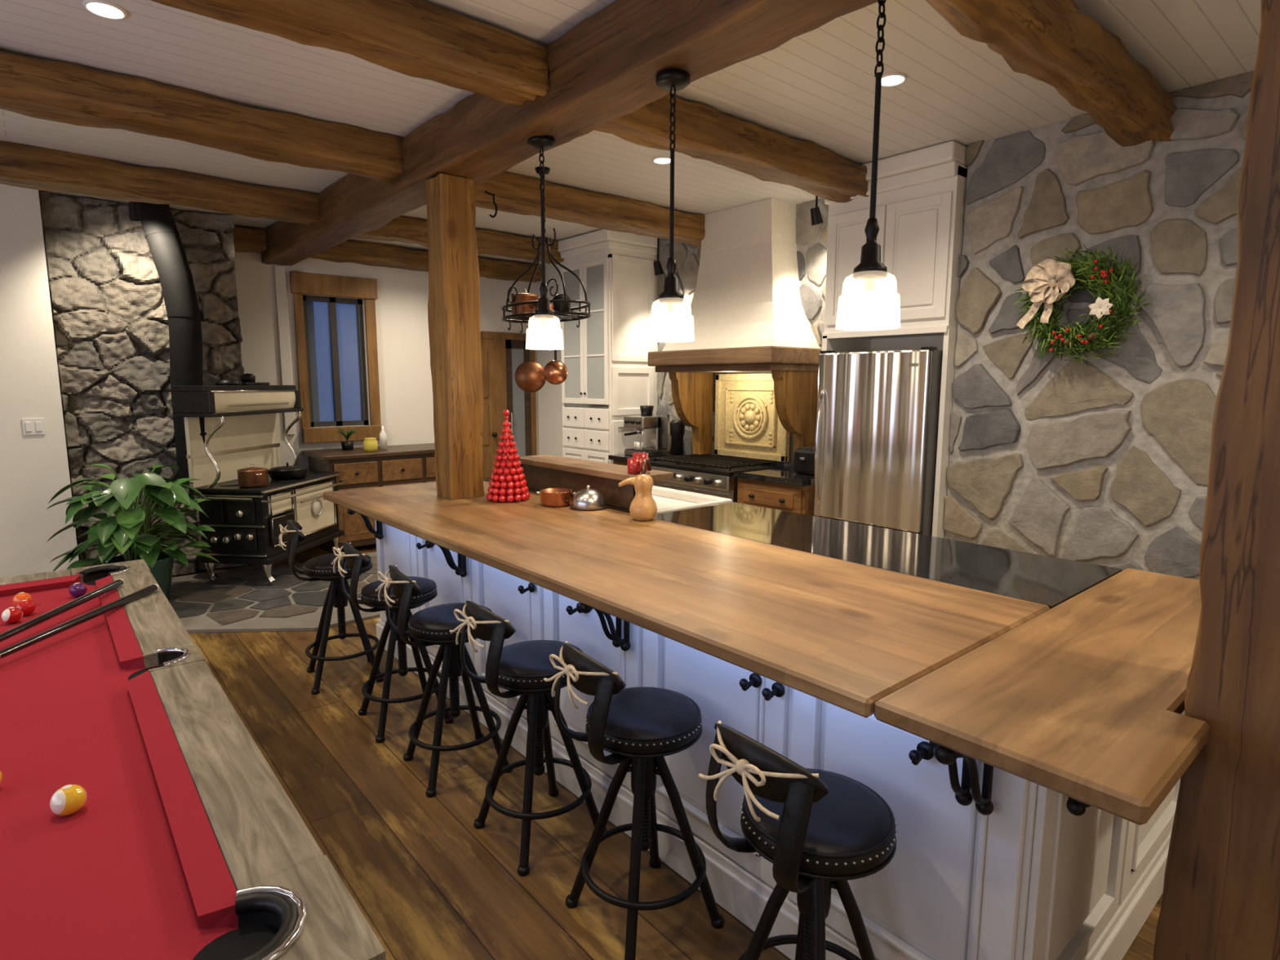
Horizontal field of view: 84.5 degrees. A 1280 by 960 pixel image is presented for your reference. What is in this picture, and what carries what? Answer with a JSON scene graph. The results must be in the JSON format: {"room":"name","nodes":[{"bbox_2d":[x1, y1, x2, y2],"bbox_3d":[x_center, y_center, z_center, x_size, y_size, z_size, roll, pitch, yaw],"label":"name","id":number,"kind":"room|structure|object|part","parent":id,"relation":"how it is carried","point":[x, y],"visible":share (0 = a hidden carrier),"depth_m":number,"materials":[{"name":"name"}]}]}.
{"room":"kitchen","nodes":[
{"label":"kitchen","id":0,"kind":"room"},
{"bbox_2d":[0,183,78,577],"bbox_3d":[-5.439,-0.529,4.612,2.540,2.970,0.680,-7,10,-40],"label":"wall","id":1,"kind":"structure","parent":0,"point":[33,468],"depth_m":5.05,"materials":[{"name":"paint"}]},
{"bbox_2d":[22,417,45,435],"bbox_3d":[-4.376,-0.385,5.085,0.120,0.120,0.014,-7,10,-40],"label":"light switch","id":2,"kind":"object","parent":1,"relation":"attached to","point":[32,426],"visible":1,"depth_m":5.08,"materials":[{"name":"white plastic"}]},
{"bbox_2d":[234,251,538,471],"bbox_3d":[-3.988,-0.769,6.377,7.060,2.970,0.150,-7,10,-40],"label":"wall","id":3,"kind":"structure","parent":0,"point":[403,349],"depth_m":7.35,"materials":[{"name":"paint"}]},
{"bbox_2d":[273,265,295,435],"bbox_3d":[-3.384,-1.223,6.713,0.090,1.580,0.028,-7,10,-40],"label":"trim","id":4,"kind":"structure","parent":3,"relation":"attached to","point":[279,271],"depth_m":6.68,"materials":[{"name":"white paint"}]},
{"bbox_2d":[288,271,382,443],"bbox_3d":[-3.031,-1.205,7.060,0.810,1.630,0.170,-7,10,-40],"label":"window","id":5,"kind":"structure","parent":3,"relation":"in","point":[300,282],"depth_m":7.04,"materials":[{"name":"brown wood"}]},
{"bbox_2d":[480,331,502,477],"bbox_3d":[-1.816,-0.604,8.106,0.540,2.180,0.090,-7,10,-40],"label":"door","id":6,"kind":"structure","parent":3,"relation":"in","point":[490,340],"depth_m":8.17,"materials":[{"name":"brown wood"}]},
{"bbox_2d":[499,332,537,456],"bbox_3d":[-1.438,-0.649,8.438,0.470,2.180,0.070,-7,10,-40],"label":"door","id":7,"kind":"structure","parent":3,"relation":"in","point":[521,404],"depth_m":8.40,"materials":[{"name":"brown wood"}]},
{"bbox_2d":[0,0,1261,265],"bbox_3d":[-1.018,-1.810,2.719,7.060,0.100,9.000,-7,10,-40],"label":"ceiling","id":8,"kind":"structure","parent":0,"point":[818,86],"depth_m":3.27,"materials":[{"name":"white wood"}]},
{"bbox_2d":[82,0,127,19],"bbox_3d":[-1.978,-1.741,2.605,0.134,0.014,0.134,-7,10,-40],"label":"recessed light","id":9,"kind":"object","parent":8,"relation":"in","point":[102,8],"visible":1,"depth_m":2.60,"materials":[{"name":"white paint"}]},
{"bbox_2d":[128,201,143,221],"bbox_3d":[-3.531,-1.938,4.919,0.094,0.255,0.120,-7,10,-40],"label":"spotlight","id":10,"kind":"object","parent":8,"relation":"attached to","point":[135,212],"visible":0.59,"depth_m":4.90,"materials":[{"name":"black metal"}]},
{"bbox_2d":[0,141,319,226],"bbox_3d":[-3.983,-1.821,3.922,4.095,0.216,0.280,-7,10,-40],"label":"ceiling beam","id":11,"kind":"structure","parent":8,"relation":"attached to","point":[23,166],"depth_m":4.49,"materials":[{"name":"brown wood"}]},
{"bbox_2d":[0,49,403,184],"bbox_3d":[-2.968,-1.658,2.742,4.095,0.214,0.272,-7,10,-40],"label":"ceiling beam","id":12,"kind":"structure","parent":8,"relation":"attached to","point":[69,93],"depth_m":3.32,"materials":[{"name":"brown wood"}]},
{"bbox_2d":[232,226,266,253],"bbox_3d":[-4.002,-2.095,5.899,1.535,0.212,0.245,-7,10,-40],"label":"ceiling beam","id":13,"kind":"structure","parent":8,"relation":"attached to","point":[246,239],"depth_m":6.25,"materials":[{"name":"brown wood"}]},
{"bbox_2d":[151,0,549,106],"bbox_3d":[-2.004,-1.500,1.622,4.095,0.218,0.269,-7,10,-40],"label":"ceiling beam","id":14,"kind":"structure","parent":8,"relation":"attached to","point":[415,38],"depth_m":2.53,"materials":[{"name":"brown wood"}]},
{"bbox_2d":[309,240,541,282],"bbox_3d":[-2.214,-2.297,7.410,2.625,0.218,0.250,-7,10,-40],"label":"ceiling beam","id":15,"kind":"structure","parent":8,"relation":"attached to","point":[366,253],"depth_m":7.13,"materials":[{"name":"brown wood"}]},
{"bbox_2d":[353,216,564,264],"bbox_3d":[-1.386,-2.165,6.448,2.625,0.213,0.253,-7,10,-40],"label":"ceiling beam","id":16,"kind":"structure","parent":8,"relation":"attached to","point":[401,228],"depth_m":6.30,"materials":[{"name":"brown wood"}]},
{"bbox_2d":[484,191,497,217],"bbox_3d":[-0.947,-1.753,4.463,0.014,0.188,0.158,-7,10,-40],"label":"iron hook","id":17,"kind":"object","parent":8,"relation":"attached to","point":[486,192],"visible":1,"depth_m":4.42,"materials":[{"name":"black metal"}]},
{"bbox_2d":[527,135,555,342],"bbox_3d":[-0.447,-1.077,3.246,0.179,0.933,0.179,-7,10,-40],"label":"pendant light","id":18,"kind":"object","parent":8,"relation":"hanging from","point":[544,312],"visible":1,"depth_m":3.24,"materials":[{"name":"black metal"}]},
{"bbox_2d":[501,166,591,392],"bbox_3d":[-0.649,-1.303,4.632,0.507,1.441,0.818,-7,10,-40],"label":"pot rack","id":19,"kind":"object","parent":8,"relation":"hanging from","point":[531,376],"visible":0.8,"depth_m":4.50,"materials":[{"name":"black metal"}]},
{"bbox_2d":[261,0,880,266],"bbox_3d":[-0.485,-1.677,3.196,0.296,0.291,9.000,-7,10,-40],"label":"ceiling beam","id":20,"kind":"structure","parent":8,"relation":"attached to","point":[605,68],"depth_m":2.80,"materials":[{"name":"brown wood"}]},
{"bbox_2d":[475,171,705,247],"bbox_3d":[-0.325,-1.990,5.215,2.625,0.220,0.280,-7,10,-40],"label":"ceiling beam","id":21,"kind":"structure","parent":8,"relation":"attached to","point":[517,193],"depth_m":5.05,"materials":[{"name":"brown wood"}]},
{"bbox_2d":[653,237,663,275],"bbox_3d":[0.163,-2.019,6.199,0.101,0.430,0.090,-7,10,-40],"label":"spotlight","id":22,"kind":"object","parent":8,"relation":"hanging from","point":[658,269],"visible":0.66,"depth_m":6.19,"materials":[{"name":"black metal"}]},
{"bbox_2d":[652,155,670,164],"bbox_3d":[0.142,-1.978,4.356,0.134,0.014,0.134,-7,10,-40],"label":"recessed light","id":23,"kind":"object","parent":8,"relation":"in","point":[661,159],"visible":0.76,"depth_m":4.36,"materials":[{"name":"white paint"}]},
{"bbox_2d":[655,68,690,333],"bbox_3d":[0.118,-0.986,2.590,0.179,0.933,0.179,-7,10,-40],"label":"pendant light","id":24,"kind":"object","parent":8,"relation":"hanging from","point":[672,79],"visible":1,"depth_m":2.58,"materials":[{"name":"black metal"}]},
{"bbox_2d":[593,93,869,202],"bbox_3d":[0.596,-1.804,3.861,2.255,0.216,0.264,-7,10,-40],"label":"ceiling beam","id":25,"kind":"structure","parent":8,"relation":"attached to","point":[702,131],"depth_m":3.71,"materials":[{"name":"brown wood"}]},
{"bbox_2d":[810,195,822,225],"bbox_3d":[1.240,-1.923,4.937,0.105,0.271,0.090,-7,10,-40],"label":"spotlight","id":26,"kind":"object","parent":8,"relation":"attached to","point":[815,215],"visible":0.66,"depth_m":4.92,"materials":[{"name":"black metal"}]},
{"bbox_2d":[852,0,887,317],"bbox_3d":[0.656,-0.898,1.964,0.179,0.933,0.179,-7,10,-40],"label":"pendant light","id":27,"kind":"object","parent":8,"relation":"hanging from","point":[870,268],"visible":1,"depth_m":1.97,"materials":[{"name":"black metal"}]},
{"bbox_2d":[881,72,906,86],"bbox_3d":[1.141,-1.817,3.195,0.134,0.014,0.134,-7,10,-40],"label":"recessed light","id":28,"kind":"object","parent":8,"relation":"in","point":[891,79],"visible":0.83,"depth_m":3.19,"materials":[{"name":"white paint"}]},
{"bbox_2d":[925,0,1176,146],"bbox_3d":[1.613,-1.628,2.681,2.255,0.239,0.240,-7,10,-40],"label":"ceiling beam","id":29,"kind":"structure","parent":8,"relation":"attached to","point":[1051,42],"depth_m":2.61,"materials":[{"name":"brown wood"}]},
{"bbox_2d":[171,543,1162,959],"bbox_3d":[-1.024,1.232,3.138,7.060,0.100,9.000,-7,10,-40],"label":"floor","id":30,"kind":"structure","parent":0,"point":[429,884],"depth_m":2.53,"materials":[{"name":"brown wood"}]},
{"bbox_2d":[38,191,248,575],"bbox_3d":[-4.006,-0.694,5.833,1.240,2.970,0.663,-7,10,-40],"label":"stone wall","id":31,"kind":"structure","parent":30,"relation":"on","point":[110,320],"depth_m":5.48,"materials":[{"name":"grey stone"}]},
{"bbox_2d":[0,559,386,959],"bbox_3d":[-1.937,0.976,1.640,1.630,0.811,2.940,-7,10,-40],"label":"pool table","id":32,"kind":"object","parent":30,"relation":"on","point":[184,842],"visible":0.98,"depth_m":1.36,"materials":[{"name":"red fabric"}]},
{"bbox_2d":[0,770,2,783],"bbox_3d":[-1.348,0.617,1.447,0.057,0.057,0.057,-7,10,-40],"label":"ball","id":33,"kind":"object","parent":32,"relation":"on","point":[1,774],"visible":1,"depth_m":1.46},
{"bbox_2d":[0,607,22,623],"bbox_3d":[-2.202,0.474,2.470,0.057,0.057,0.057,-7,10,-40],"label":"ball","id":34,"kind":"object","parent":32,"relation":"on","point":[11,615],"visible":1,"depth_m":2.45,"materials":[{"name":"red plastic"}]},
{"bbox_2d":[12,591,32,605],"bbox_3d":[-2.319,0.450,2.644,0.057,0.057,0.057,-7,10,-40],"label":"ball","id":35,"kind":"object","parent":32,"relation":"on","point":[19,597],"visible":0.68,"depth_m":2.63,"materials":[{"name":"orange plastic"}]},
{"bbox_2d":[15,600,35,615],"bbox_3d":[-2.227,0.463,2.553,0.057,0.057,0.057,-7,10,-40],"label":"ball","id":36,"kind":"object","parent":32,"relation":"on","point":[28,607],"visible":0.82,"depth_m":2.54,"materials":[{"name":"red plastic"}]},
{"bbox_2d":[0,578,124,642],"bbox_3d":[-2.013,0.519,2.084,0.028,0.067,1.433,0,8,-3],"label":"pool cue","id":37,"kind":"object","parent":32,"relation":"on","point":[113,585],"visible":1,"depth_m":2.46,"materials":[{"name":"black wood"}]},
{"bbox_2d":[49,784,86,816],"bbox_3d":[-1.119,0.626,1.379,0.057,0.057,0.057,-7,10,-40],"label":"ball","id":38,"kind":"object","parent":32,"relation":"on","point":[68,799],"visible":1,"depth_m":1.36,"materials":[{"name":"yellow plastic"}]},
{"bbox_2d":[68,582,87,597],"bbox_3d":[-2.213,0.432,2.773,0.057,0.057,0.057,-7,10,-40],"label":"ball","id":39,"kind":"object","parent":32,"relation":"on","point":[77,589],"visible":1,"depth_m":2.76,"materials":[{"name":"purple plastic"}]},
{"bbox_2d":[0,583,159,658],"bbox_3d":[-1.905,0.528,2.017,0.028,0.067,1.433,1,8,3],"label":"pool cue","id":40,"kind":"object","parent":32,"relation":"on","point":[147,590],"visible":1,"depth_m":2.35,"materials":[{"name":"black wood"}]},
{"bbox_2d":[168,551,379,632],"bbox_3d":[-2.520,0.832,5.555,2.840,0.026,2.030,-7,10,-40],"label":"slate hearth","id":41,"kind":"object","parent":30,"relation":"on","point":[242,599],"visible":0.47,"depth_m":5.12,"materials":[{"name":"stone"}]},
{"bbox_2d":[46,463,219,600],"bbox_3d":[-3.527,0.389,4.943,0.999,1.012,1.022,-7,10,-40],"label":"potted plant","id":42,"kind":"object","parent":41,"relation":"on","point":[131,532],"visible":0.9,"depth_m":4.78,"materials":[{"name":"green plant"}]},
{"bbox_2d":[136,201,348,583],"bbox_3d":[-3.231,-0.722,5.831,0.993,2.952,1.190,1,8,6],"label":"stove","id":43,"kind":"object","parent":41,"relation":"on","point":[226,427],"visible":0.8,"depth_m":5.46,"materials":[{"name":"metal"}]},
{"bbox_2d":[236,464,268,487],"bbox_3d":[-3.040,-0.037,5.525,0.215,0.165,0.230,-1,8,-7],"label":"stockpot","id":44,"kind":"object","parent":43,"relation":"on","point":[252,477],"visible":1,"depth_m":5.45,"materials":[{"name":"orange metal"}]},
{"bbox_2d":[267,462,307,479],"bbox_3d":[-3.045,-0.077,5.930,0.457,0.135,0.310,-7,10,-40],"label":"pan","id":45,"kind":"object","parent":43,"relation":"on","point":[288,472],"visible":0.94,"depth_m":5.87,"materials":[{"name":"black metal"}]},
{"bbox_2d":[278,520,383,694],"bbox_3d":[-1.660,0.643,3.793,0.463,0.895,0.377,-4,9,-29],"label":"bar stool","id":46,"kind":"object","parent":30,"relation":"on","point":[319,567],"visible":0.84,"depth_m":3.73,"materials":[{"name":"black metal"}]},
{"bbox_2d":[301,443,435,553],"bbox_3d":[-2.524,0.151,7.157,1.470,0.940,0.726,-7,10,-40],"label":"sideboard","id":47,"kind":"object","parent":30,"relation":"on","point":[411,464],"visible":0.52,"depth_m":6.71,"materials":[{"name":"brown wood"}]},
{"bbox_2d":[336,426,356,450],"bbox_3d":[-2.882,-0.411,6.946,0.176,0.227,0.198,-7,10,-40],"label":"potted herb","id":48,"kind":"object","parent":47,"relation":"on","point":[346,446],"visible":1,"depth_m":6.91,"materials":[{"name":"green plant"}]},
{"bbox_2d":[363,437,377,452],"bbox_3d":[-2.602,-0.341,6.801,0.130,0.130,0.130,-7,10,-40],"label":"jar","id":49,"kind":"object","parent":47,"relation":"on","point":[370,444],"visible":1,"depth_m":6.75,"materials":[{"name":"ceramic"}]},
{"bbox_2d":[379,426,386,449],"bbox_3d":[-2.562,-0.422,7.022,0.070,0.230,0.070,-7,10,-40],"label":"bottle","id":50,"kind":"object","parent":47,"relation":"on","point":[383,436],"visible":1,"depth_m":7.00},
{"bbox_2d":[331,541,453,742],"bbox_3d":[-1.165,0.711,3.308,0.463,0.895,0.377,-5,10,-34],"label":"bar stool","id":51,"kind":"object","parent":30,"relation":"on","point":[354,560],"visible":0.82,"depth_m":3.23,"materials":[{"name":"black metal"}]},
{"bbox_2d":[375,564,511,797],"bbox_3d":[-0.808,0.769,2.893,0.463,0.895,0.377,-5,9,-33],"label":"bar stool","id":52,"kind":"object","parent":30,"relation":"on","point":[432,625],"visible":0.84,"depth_m":2.83,"materials":[{"name":"black metal"}]},
{"bbox_2d":[449,600,607,876],"bbox_3d":[-0.394,0.829,2.457,0.463,0.895,0.377,-6,10,-39],"label":"bar stool","id":53,"kind":"object","parent":30,"relation":"on","point":[521,668],"visible":0.9,"depth_m":2.38,"materials":[{"name":"black metal"}]},
{"bbox_2d":[558,229,659,463],"bbox_3d":[-0.320,-0.840,6.976,0.685,2.960,0.910,-7,10,-40],"label":"hutch","id":54,"kind":"object","parent":30,"relation":"on","point":[609,378],"visible":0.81,"depth_m":6.67,"materials":[{"name":"paint"}]},
{"bbox_2d":[543,640,724,959],"bbox_3d":[-0.024,0.885,2.058,0.463,0.895,0.377,-5,10,-34],"label":"bar stool","id":55,"kind":"object","parent":30,"relation":"on","point":[642,726],"visible":1,"depth_m":1.99,"materials":[{"name":"black metal"}]},
{"bbox_2d":[608,453,671,466],"bbox_3d":[0.119,0.242,6.529,0.579,0.940,0.600,-7,10,-40],"label":"base cabinet","id":56,"kind":"object","parent":30,"relation":"on","point":[620,459],"visible":0.02,"depth_m":6.41,"materials":[{"name":"brown wood"}]},
{"bbox_2d":[623,405,667,456],"bbox_3d":[0.018,-0.452,6.452,0.401,0.455,0.280,-7,10,-40],"label":"espresso machine","id":57,"kind":"object","parent":56,"relation":"on","point":[651,431],"visible":0.97,"depth_m":6.42,"materials":[{"name":"metal"}]},
{"bbox_2d":[665,419,684,456],"bbox_3d":[0.325,-0.376,6.356,0.170,0.330,0.140,-7,10,-40],"label":"coffee grinder","id":58,"kind":"object","parent":56,"relation":"on","point":[677,426],"visible":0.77,"depth_m":6.32,"materials":[{"name":"black metal"}]},
{"bbox_2d":[649,453,777,502],"bbox_3d":[0.586,0.313,5.907,0.670,0.972,0.930,-7,10,-40],"label":"gas range","id":59,"kind":"object","parent":30,"relation":"on","point":[704,474],"visible":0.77,"depth_m":5.63,"materials":[{"name":"metal"}]},
{"bbox_2d":[733,465,815,515],"bbox_3d":[1.131,0.409,5.331,0.608,0.940,0.635,-7,10,-40],"label":"base cabinet","id":60,"kind":"object","parent":30,"relation":"on","point":[777,487],"visible":0.36,"depth_m":5.08,"materials":[{"name":"brown wood"}]},
{"bbox_2d":[793,446,814,475],"bbox_3d":[1.298,-0.145,5.196,0.320,0.193,0.220,-7,10,-40],"label":"toaster","id":61,"kind":"object","parent":60,"relation":"on","point":[804,457],"visible":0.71,"depth_m":5.11,"materials":[{"name":"black metal"}]},
{"bbox_2d":[374,520,1184,959],"bbox_3d":[0.099,0.704,3.300,1.330,0.905,3.760,-7,10,-40],"label":"kitchen island","id":62,"kind":"object","parent":30,"relation":"on","point":[1029,878],"visible":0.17,"depth_m":1.86,"materials":[{"name":"white paint"}]},
{"bbox_2d":[347,508,383,539],"bbox_3d":[-1.580,0.249,4.047,0.187,0.203,0.080,-7,10,-40],"label":"iron bracket","id":63,"kind":"object","parent":62,"relation":"attached to","point":[378,533],"visible":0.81,"depth_m":4.07,"materials":[{"name":"black metal"}]},
{"bbox_2d":[416,542,429,549],"bbox_3d":[-1.111,0.335,3.601,0.067,0.040,0.040,-7,10,-40],"label":"coat hook","id":64,"kind":"object","parent":62,"relation":"attached to","point":[419,546],"visible":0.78,"depth_m":3.59,"materials":[{"name":"black metal"}]},
{"bbox_2d":[425,540,466,577],"bbox_3d":[-0.899,0.359,3.256,0.187,0.203,0.080,-7,10,-40],"label":"iron bracket","id":65,"kind":"object","parent":62,"relation":"attached to","point":[460,570],"visible":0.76,"depth_m":3.28,"materials":[{"name":"black metal"}]},
{"bbox_2d":[517,582,534,594],"bbox_3d":[-0.462,0.440,2.847,0.067,0.040,0.040,-7,10,-40],"label":"coat hook","id":66,"kind":"object","parent":62,"relation":"attached to","point":[531,588],"visible":0.98,"depth_m":2.85,"materials":[{"name":"black metal"}]},
{"bbox_2d":[565,602,582,615],"bbox_3d":[-0.242,0.476,2.591,0.067,0.040,0.040,-7,10,-40],"label":"coat hook","id":67,"kind":"object","parent":62,"relation":"attached to","point":[569,609],"visible":0.89,"depth_m":2.58,"materials":[{"name":"black metal"}]},
{"bbox_2d":[579,602,631,651],"bbox_3d":[-0.121,0.485,2.351,0.187,0.203,0.080,-7,10,-40],"label":"iron bracket","id":68,"kind":"object","parent":62,"relation":"attached to","point":[615,636],"visible":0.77,"depth_m":2.38,"materials":[{"name":"black metal"}]},
{"bbox_2d":[323,480,1049,717],"bbox_3d":[-0.341,0.243,3.152,0.980,0.043,3.657,-7,10,-40],"label":"wood countertop","id":69,"kind":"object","parent":62,"relation":"on","point":[848,636],"visible":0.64,"depth_m":2.22,"materials":[{"name":"brown wood"}]},
{"bbox_2d":[425,173,484,499],"bbox_3d":[-1.038,-0.768,3.954,0.224,1.736,0.220,-7,10,-40],"label":"wood post","id":70,"kind":"object","parent":69,"relation":"on","point":[454,283],"depth_m":3.88,"materials":[{"name":"brown wood"}]},
{"bbox_2d":[485,409,529,502],"bbox_3d":[-0.738,-0.139,3.921,0.245,0.504,0.244,-7,10,-40],"label":"tree","id":71,"kind":"object","parent":69,"relation":"on","point":[508,483],"visible":1,"depth_m":3.88,"materials":[{"name":"red plastic"}]},
{"bbox_2d":[536,488,576,506],"bbox_3d":[-0.448,0.095,3.780,0.180,0.078,0.180,-7,10,-40],"label":"copper saucepan","id":72,"kind":"object","parent":69,"relation":"on","point":[549,497],"visible":0.95,"depth_m":3.72,"materials":[{"name":"orange metal"}]},
{"bbox_2d":[569,484,607,511],"bbox_3d":[-0.270,0.086,3.692,0.200,0.120,0.200,-7,10,-40],"label":"cloche","id":73,"kind":"object","parent":69,"relation":"on","point":[584,500],"visible":1,"depth_m":3.63,"materials":[{"name":"silver metal"}]},
{"bbox_2d":[618,474,657,521],"bbox_3d":[0.001,0.080,3.373,0.153,0.220,0.163,-7,10,-40],"label":"gourd","id":74,"kind":"object","parent":69,"relation":"on","point":[643,508],"visible":1,"depth_m":3.33,"materials":[{"name":"brown wood"}]},
{"bbox_2d":[739,672,761,691],"bbox_3d":[0.303,0.564,1.957,0.067,0.040,0.040,-7,10,-40],"label":"coat hook","id":75,"kind":"object","parent":62,"relation":"attached to","point":[755,680],"visible":1,"depth_m":1.96,"materials":[{"name":"black metal"}]},
{"bbox_2d":[761,681,785,701],"bbox_3d":[0.355,0.572,1.897,0.067,0.040,0.040,-7,10,-40],"label":"coat hook","id":76,"kind":"object","parent":62,"relation":"attached to","point":[778,689],"visible":0.99,"depth_m":1.90,"materials":[{"name":"black metal"}]},
{"bbox_2d":[483,476,1122,608],"bbox_3d":[0.283,0.173,3.678,0.652,0.041,3.657,-7,10,-40],"label":"island countertop","id":77,"kind":"structure","parent":62,"relation":"on","point":[1051,581],"depth_m":2.74,"materials":[{"name":"black stone"}]},
{"bbox_2d":[516,454,673,509],"bbox_3d":[-0.316,-0.001,4.092,0.260,0.185,1.220,-7,10,-40],"label":"raised ledge","id":78,"kind":"object","parent":77,"relation":"on","point":[541,472],"visible":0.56,"depth_m":3.98,"materials":[{"name":"brown wood"}]},
{"bbox_2d":[626,457,642,474],"bbox_3d":[-0.029,-0.072,3.643,0.071,0.076,0.089,-1,8,-8],"label":"mug","id":79,"kind":"object","parent":78,"relation":"on","point":[634,464],"visible":0.98,"depth_m":3.62,"materials":[{"name":"red ceramic"}]},
{"bbox_2d":[632,453,648,471],"bbox_3d":[0.003,-0.096,3.772,0.084,0.090,0.103,-1,8,-7],"label":"mug","id":80,"kind":"object","parent":78,"relation":"on","point":[642,455],"visible":0.41,"depth_m":3.74,"materials":[{"name":"red ceramic"}]},
{"bbox_2d":[641,457,652,494],"bbox_3d":[0.025,0.025,3.600,0.072,0.272,0.206,0,8,0],"label":"bronze faucet","id":81,"kind":"object","parent":77,"relation":"on","point":[646,461],"visible":0.44,"depth_m":3.56,"materials":[{"name":"brown metal"}]},
{"bbox_2d":[651,485,732,512],"bbox_3d":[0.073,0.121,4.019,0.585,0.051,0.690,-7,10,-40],"label":"farmhouse sink","id":82,"kind":"object","parent":77,"relation":"in","point":[665,499],"visible":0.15,"depth_m":4.09,"materials":[{"name":"white ceramic"}]},
{"bbox_2d":[908,741,933,764],"bbox_3d":[0.627,0.616,1.580,0.067,0.040,0.040,-7,10,-40],"label":"coat hook","id":83,"kind":"object","parent":62,"relation":"attached to","point":[924,750],"visible":1,"depth_m":1.58,"materials":[{"name":"black metal"}]},
{"bbox_2d":[928,741,994,815],"bbox_3d":[0.657,0.611,1.446,0.187,0.203,0.080,-7,10,-40],"label":"iron bracket","id":84,"kind":"object","parent":62,"relation":"attached to","point":[970,776],"visible":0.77,"depth_m":1.47,"materials":[{"name":"black metal"}]},
{"bbox_2d":[873,568,1210,825],"bbox_3d":[1.267,0.431,1.814,1.655,0.043,0.478,-7,10,-40],"label":"countertop","id":85,"kind":"structure","parent":62,"relation":"on","point":[1082,700],"depth_m":1.46,"materials":[{"name":"brown wood"}]},
{"bbox_2d":[1066,796,1092,815],"bbox_3d":[0.987,0.614,1.434,0.080,0.203,0.187,-7,10,-40],"label":"iron bracket","id":86,"kind":"object","parent":62,"relation":"attached to","point":[1076,807],"visible":0.19,"depth_m":1.48,"materials":[{"name":"black metal"}]},
{"bbox_2d":[698,720,897,959],"bbox_3d":[0.365,0.950,1.590,0.463,0.895,0.377,-6,10,-37],"label":"bar stool","id":87,"kind":"object","parent":30,"relation":"on","point":[820,830],"visible":1,"depth_m":1.49,"materials":[{"name":"black leather"}]},
{"bbox_2d":[813,346,942,536],"bbox_3d":[1.661,0.053,4.719,0.725,1.815,0.770,-7,10,-40],"label":"refrigerator","id":88,"kind":"object","parent":30,"relation":"on","point":[876,440],"visible":0.49,"depth_m":4.42,"materials":[{"name":"silver metal"}]},
{"bbox_2d":[815,141,967,537],"bbox_3d":[1.701,-0.525,4.703,0.585,2.965,0.905,-7,10,-40],"label":"tall cabinet","id":89,"kind":"object","parent":30,"relation":"on","point":[921,193],"visible":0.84,"depth_m":4.29,"materials":[{"name":"white paint"}]},
{"bbox_2d":[1152,0,1279,959],"bbox_3d":[1.263,0.076,1.344,0.263,2.688,0.289,-7,10,-40],"label":"wood post","id":90,"kind":"object","parent":30,"relation":"on","point":[1220,900],"visible":0.98,"depth_m":1.33,"materials":[{"name":"brown wood"}]},
{"bbox_3d":[1.263,0.076,1.344,0.263,2.688,0.289,-7,10,-40],"label":"post","id":91,"kind":"part","parent":90,"relation":"part of","materials":[{"name":"brown wood"}]},
{"bbox_2d":[535,246,943,456],"bbox_3d":[1.675,-0.611,5.302,0.150,2.970,9.150,-7,10,-40],"label":"wall","id":92,"kind":"structure","parent":0,"point":[549,403],"depth_m":8.29,"materials":[{"name":"paint"}]},
{"bbox_2d":[662,198,821,351],"bbox_3d":[0.785,-1.586,5.561,0.578,1.108,1.180,-7,10,-40],"label":"hood","id":93,"kind":"object","parent":92,"relation":"attached to","point":[747,293],"visible":0.84,"depth_m":5.41,"materials":[{"name":"white paint"}]},
{"bbox_2d":[655,198,828,466],"bbox_3d":[0.895,-1.156,5.954,0.098,2.087,2.199,-7,10,-40],"label":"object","id":94,"kind":"structure","parent":92,"relation":"attached to","point":[811,241],"depth_m":5.93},
{"bbox_2d":[648,346,822,458],"bbox_3d":[0.742,-0.596,5.675,0.667,0.885,1.320,-7,10,-40],"label":"wood mantel","id":95,"kind":"object","parent":94,"relation":"attached to","point":[794,371],"visible":0.84,"depth_m":5.36,"materials":[{"name":"brown wood"}]},
{"bbox_2d":[714,373,790,462],"bbox_3d":[0.923,-0.532,5.880,0.065,0.705,0.780,-7,10,-40],"label":"panel","id":96,"kind":"object","parent":94,"relation":"attached to","point":[748,424],"visible":0.95,"depth_m":5.88,"materials":[{"name":"metal"}]},
{"bbox_2d":[942,70,1254,579],"bbox_3d":[3.223,-0.294,3.030,0.468,2.987,3.650,-7,10,-40],"label":"stone wall","id":97,"kind":"structure","parent":0,"point":[1107,463],"depth_m":3.65,"materials":[{"name":"grey stone"}]},
{"bbox_2d":[1013,244,1150,367],"bbox_3d":[2.239,-0.892,3.628,0.169,0.620,0.639,-7,10,-40],"label":"wreath","id":98,"kind":"object","parent":97,"relation":"attached to","point":[1056,276],"visible":1,"depth_m":3.59,"materials":[{"name":"green plant"}]},
{"label":"outside","id":99,"kind":"structure","parent":0,"visible":0},
{"bbox_3d":[-9.945,-0.308,16.405,26.000,0.100,22.300,-7,10,-40],"label":"snowy ground","id":100,"kind":"structure","parent":99,"visible":0},
{"bbox_2d":[306,301,319,422],"bbox_3d":[-4.816,-2.650,10.032,0.328,6.310,0.390,-7,10,-40],"label":"trunk","id":101,"kind":"object","parent":100,"relation":"on","point":[310,316],"visible":0.06,"depth_m":10.07,"materials":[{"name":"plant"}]}
]}

